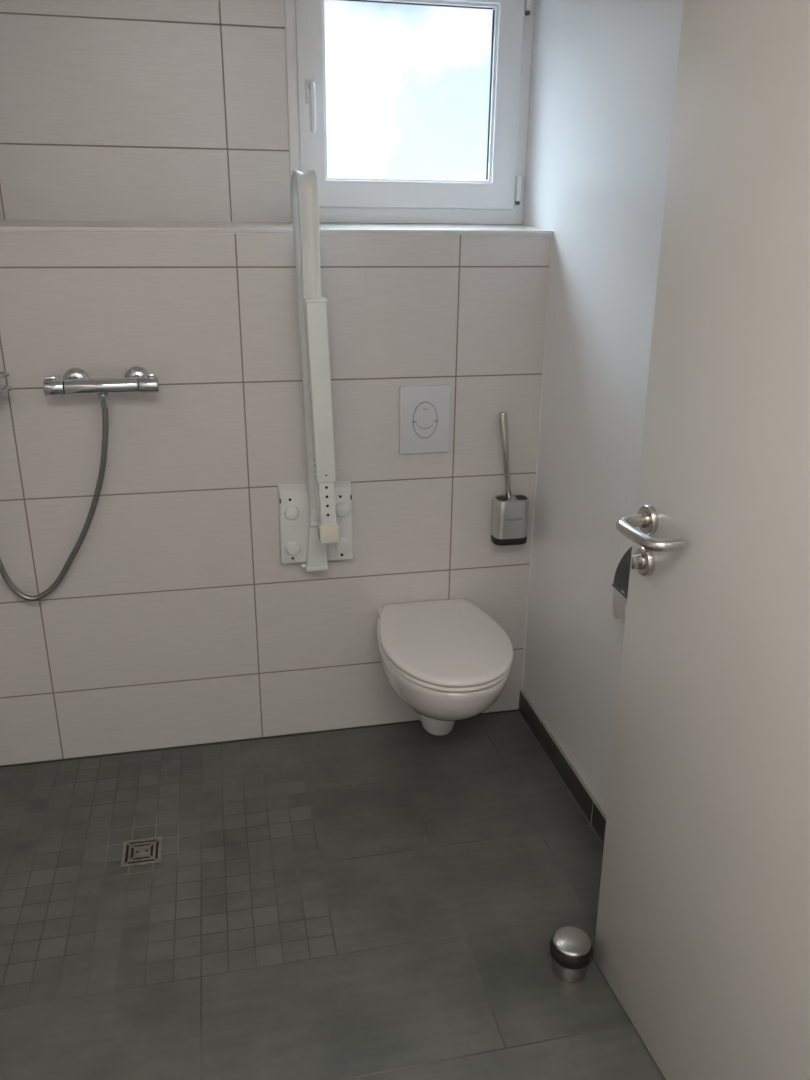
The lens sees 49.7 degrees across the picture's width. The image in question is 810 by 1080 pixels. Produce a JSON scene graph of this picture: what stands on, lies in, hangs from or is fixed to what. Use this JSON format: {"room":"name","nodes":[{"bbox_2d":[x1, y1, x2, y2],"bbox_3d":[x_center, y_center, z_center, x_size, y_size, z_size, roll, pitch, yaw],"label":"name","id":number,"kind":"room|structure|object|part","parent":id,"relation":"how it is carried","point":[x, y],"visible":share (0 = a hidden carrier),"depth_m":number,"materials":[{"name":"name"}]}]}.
{"room":"accessible bathroom","nodes":[
{"label":"accessible bathroom","id":0,"kind":"room"},
{"bbox_2d":[0,0,290,221],"bbox_3d":[-0.380,-1.363,2.433,1.474,0.942,0.200,-4,21,-12],"label":"wall","id":1,"kind":"structure","parent":0,"point":[111,110],"depth_m":2.33,"materials":[{"name":"tile"}]},
{"bbox_2d":[284,0,534,223],"bbox_3d":[0.020,-1.243,2.450,0.696,0.670,0.142,-4,21,-12],"label":"window","id":2,"kind":"structure","parent":1,"relation":"in","point":[499,199],"depth_m":2.49,"materials":[{"name":"white plastic"}]},
{"bbox_3d":[-0.256,-1.217,2.372,0.026,0.060,0.012,-4,21,-12],"label":"handle","id":3,"kind":"part","parent":2,"relation":"part of","materials":[{"name":"white plastic"}]},
{"bbox_2d":[0,232,550,765],"bbox_3d":[-0.564,-0.107,2.727,1.876,1.616,0.459,-4,21,-12],"label":"wall","id":4,"kind":"structure","parent":0,"point":[177,618],"depth_m":2.48,"materials":[{"name":"tile"}]},
{"bbox_2d":[0,371,12,392],"bbox_3d":[-1.071,-0.623,2.062,0.194,0.880,0.126,6,21,14],"label":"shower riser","id":5,"kind":"object","parent":4,"relation":"attached to","point":[3,388],"visible":1,"depth_m":2.16,"materials":[{"name":"silver metal"}]},
{"bbox_3d":[-1.060,-0.369,2.153,0.176,0.006,0.110,-4,21,-12],"label":"soap dish","id":6,"kind":"part","parent":5,"relation":"part of","materials":[{"name":"silver metal"}]},
{"bbox_2d":[43,366,158,401],"bbox_3d":[-0.779,-0.401,2.260,0.278,0.076,0.099,-4,21,-12],"label":"shower mixer","id":7,"kind":"object","parent":4,"relation":"attached to","point":[75,381],"visible":1,"depth_m":2.23,"materials":[{"name":"silver metal"}]},
{"bbox_3d":[-0.885,-0.385,2.210,0.048,0.042,0.042,-4,21,-12],"label":"knob","id":8,"kind":"part","parent":7,"relation":"part of","materials":[{"name":"silver metal"}]},
{"bbox_2d":[0,394,108,600],"bbox_3d":[-0.945,-0.366,2.188,0.384,1.166,0.100,-4,21,-12],"label":"shower hose","id":9,"kind":"object","parent":7,"relation":"hanging from","point":[102,398],"visible":1,"depth_m":2.36,"materials":[{"name":"metal"}]},
{"bbox_3d":[-0.660,-0.400,2.256,0.048,0.042,0.042,-4,21,-12],"label":"knob","id":10,"kind":"part","parent":7,"relation":"part of","materials":[{"name":"silver metal"}]},
{"bbox_2d":[0,220,551,235],"bbox_3d":[-0.340,-0.855,2.394,1.472,0.026,0.281,-4,21,-12],"label":"sill","id":11,"kind":"structure","parent":4,"relation":"on","point":[3,223],"depth_m":2.35,"materials":[{"name":"tile"}]},
{"bbox_2d":[0,227,552,233],"bbox_3d":[-0.433,-0.794,2.242,1.724,0.010,0.008,-4,21,-12],"label":"edging","id":12,"kind":"object","parent":11,"relation":"attached to","point":[116,229],"visible":1,"depth_m":2.25,"materials":[{"name":"white tile"}]},
{"bbox_2d":[277,170,352,571],"bbox_3d":[-0.238,-0.403,2.331,0.212,1.077,0.197,-4,21,-12],"label":"grab rail","id":13,"kind":"object","parent":4,"relation":"attached to","point":[315,516],"visible":1,"depth_m":2.31,"materials":[{"name":"white metal"}]},
{"bbox_3d":[-0.319,-0.048,2.537,0.090,0.233,0.034,-4,21,-12],"label":"wall plate","id":14,"kind":"part","parent":13,"relation":"part of","materials":[{"name":"white metal"}]},
{"bbox_3d":[-0.242,-0.451,2.311,0.080,0.972,0.112,-4,21,-12],"label":"arm","id":15,"kind":"part","parent":13,"relation":"part of"},
{"bbox_3d":[-0.218,-0.379,2.266,0.068,0.473,0.040,-4,21,-12],"label":"support leg","id":16,"kind":"part","parent":13,"relation":"part of","materials":[{"name":"white metal"}]},
{"bbox_3d":[-0.212,-0.100,2.374,0.048,0.140,0.032,-4,21,-12],"label":"leg","id":17,"kind":"part","parent":13,"relation":"part of","materials":[{"name":"white metal"}]},
{"bbox_3d":[-0.200,-0.055,2.561,0.090,0.233,0.034,-4,21,-12],"label":"wall plate","id":18,"kind":"part","parent":13,"relation":"part of","materials":[{"name":"white metal"}]},
{"bbox_2d":[399,384,450,453],"bbox_3d":[0.057,-0.347,2.521,0.150,0.198,0.013,-4,21,-12],"label":"flush plate","id":19,"kind":"object","parent":4,"relation":"attached to","point":[424,410],"visible":1,"depth_m":2.52,"materials":[{"name":"plastic"}]},
{"bbox_2d":[377,598,513,735],"bbox_3d":[0.112,0.443,2.560,0.368,0.361,0.516,-4,21,-12],"label":"toilet","id":20,"kind":"object","parent":4,"relation":"attached to","point":[449,661],"visible":1,"depth_m":2.41,"materials":[{"name":"white ceramic"}]},
{"bbox_3d":[0.115,0.284,2.498,0.368,0.020,0.511,-4,21,-12],"label":"lid","id":21,"kind":"part","parent":20,"relation":"part of","materials":[{"name":"white plastic"}]},
{"bbox_2d":[491,412,528,545],"bbox_3d":[0.319,-0.185,2.608,0.106,0.405,0.078,-4,21,-12],"label":"toilet brush","id":22,"kind":"object","parent":4,"relation":"attached to","point":[510,512],"visible":1,"depth_m":2.61,"materials":[{"name":"metal"}]},
{"bbox_3d":[0.295,-0.243,2.572,0.052,0.271,0.024,-4,21,-12],"label":"brush handle","id":23,"kind":"part","parent":22,"relation":"part of","materials":[{"name":"metal"}]},
{"bbox_2d":[0,711,665,1079],"bbox_3d":[-0.122,1.199,1.461,2.060,0.120,3.950,-4,21,-12],"label":"floor","id":24,"kind":"structure","parent":0,"point":[386,902],"depth_m":2.08,"materials":[{"name":"tile"}]},
{"bbox_2d":[120,836,162,867],"bbox_3d":[-0.687,0.814,2.285,0.100,0.003,0.100,-4,21,-12],"label":"floor drain","id":25,"kind":"object","parent":24,"relation":"on","point":[145,851],"visible":1,"depth_m":2.28,"materials":[{"name":"metal"}]},
{"bbox_2d":[0,709,518,767],"bbox_3d":[-0.451,0.628,2.783,1.724,0.004,0.008,-4,21,-12],"label":"sealant","id":26,"kind":"structure","parent":24,"relation":"on","point":[515,709],"depth_m":2.76,"materials":[{"name":"rubber"}]},
{"bbox_2d":[549,926,592,982],"bbox_3d":[0.366,0.914,1.931,0.095,0.092,0.095,-4,21,-12],"label":"door stop","id":27,"kind":"object","parent":24,"relation":"on","point":[571,948],"visible":1,"depth_m":1.90,"materials":[{"name":"metal"}]},
{"bbox_2d":[522,0,683,815],"bbox_3d":[0.637,-0.272,1.870,0.150,2.560,2.419,-4,21,-12],"label":"wall","id":28,"kind":"structure","parent":0,"point":[604,72],"depth_m":2.24,"materials":[{"name":"white paint"}]},
{"bbox_2d":[521,234,552,689],"bbox_3d":[0.399,-0.173,2.674,0.004,1.444,0.008,-4,21,-12],"label":"sealant","id":29,"kind":"structure","parent":28,"relation":"attached to","point":[552,234],"depth_m":2.63,"materials":[{"name":"white rubber"}]},
{"bbox_2d":[519,689,606,844],"bbox_3d":[0.596,0.877,2.049,0.011,0.082,1.954,-4,21,-12],"label":"baseboard","id":30,"kind":"structure","parent":28,"relation":"attached to","point":[580,792],"depth_m":2.57,"materials":[{"name":"tile"}]},
{"bbox_2d":[612,546,631,598],"bbox_3d":[0.530,0.072,1.916,0.088,0.120,0.146,-4,21,-12],"label":"paper holder","id":31,"kind":"object","parent":28,"relation":"attached to","point":[621,578],"visible":0.14,"depth_m":1.95,"materials":[{"name":"metal"}]},
{"bbox_2d":[612,588,626,625],"bbox_3d":[0.522,0.124,1.942,0.077,0.156,0.120,-4,21,-12],"label":"toilet roll","id":32,"kind":"object","parent":31,"relation":"hanging from","point":[619,603],"visible":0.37,"depth_m":1.97,"materials":[{"name":"paper"}]},
{"bbox_3d":[0.993,0.412,0.073,0.269,2.560,1.490,-4,21,-12],"label":"wall","id":33,"kind":"structure","parent":0,"visible":0},
{"bbox_2d":[593,0,809,1079],"bbox_3d":[0.527,0.163,1.180,0.117,2.020,0.946,-6,22,-14],"label":"door","id":34,"kind":"structure","parent":33,"relation":"in","point":[702,936],"depth_m":1.34,"materials":[{"name":"laminate"}]},
{"bbox_3d":[0.406,-0.011,1.477,0.064,0.022,0.143,-6,22,-14],"label":"handle","id":35,"kind":"part","parent":34,"relation":"part of","materials":[{"name":"metal"}]}
]}

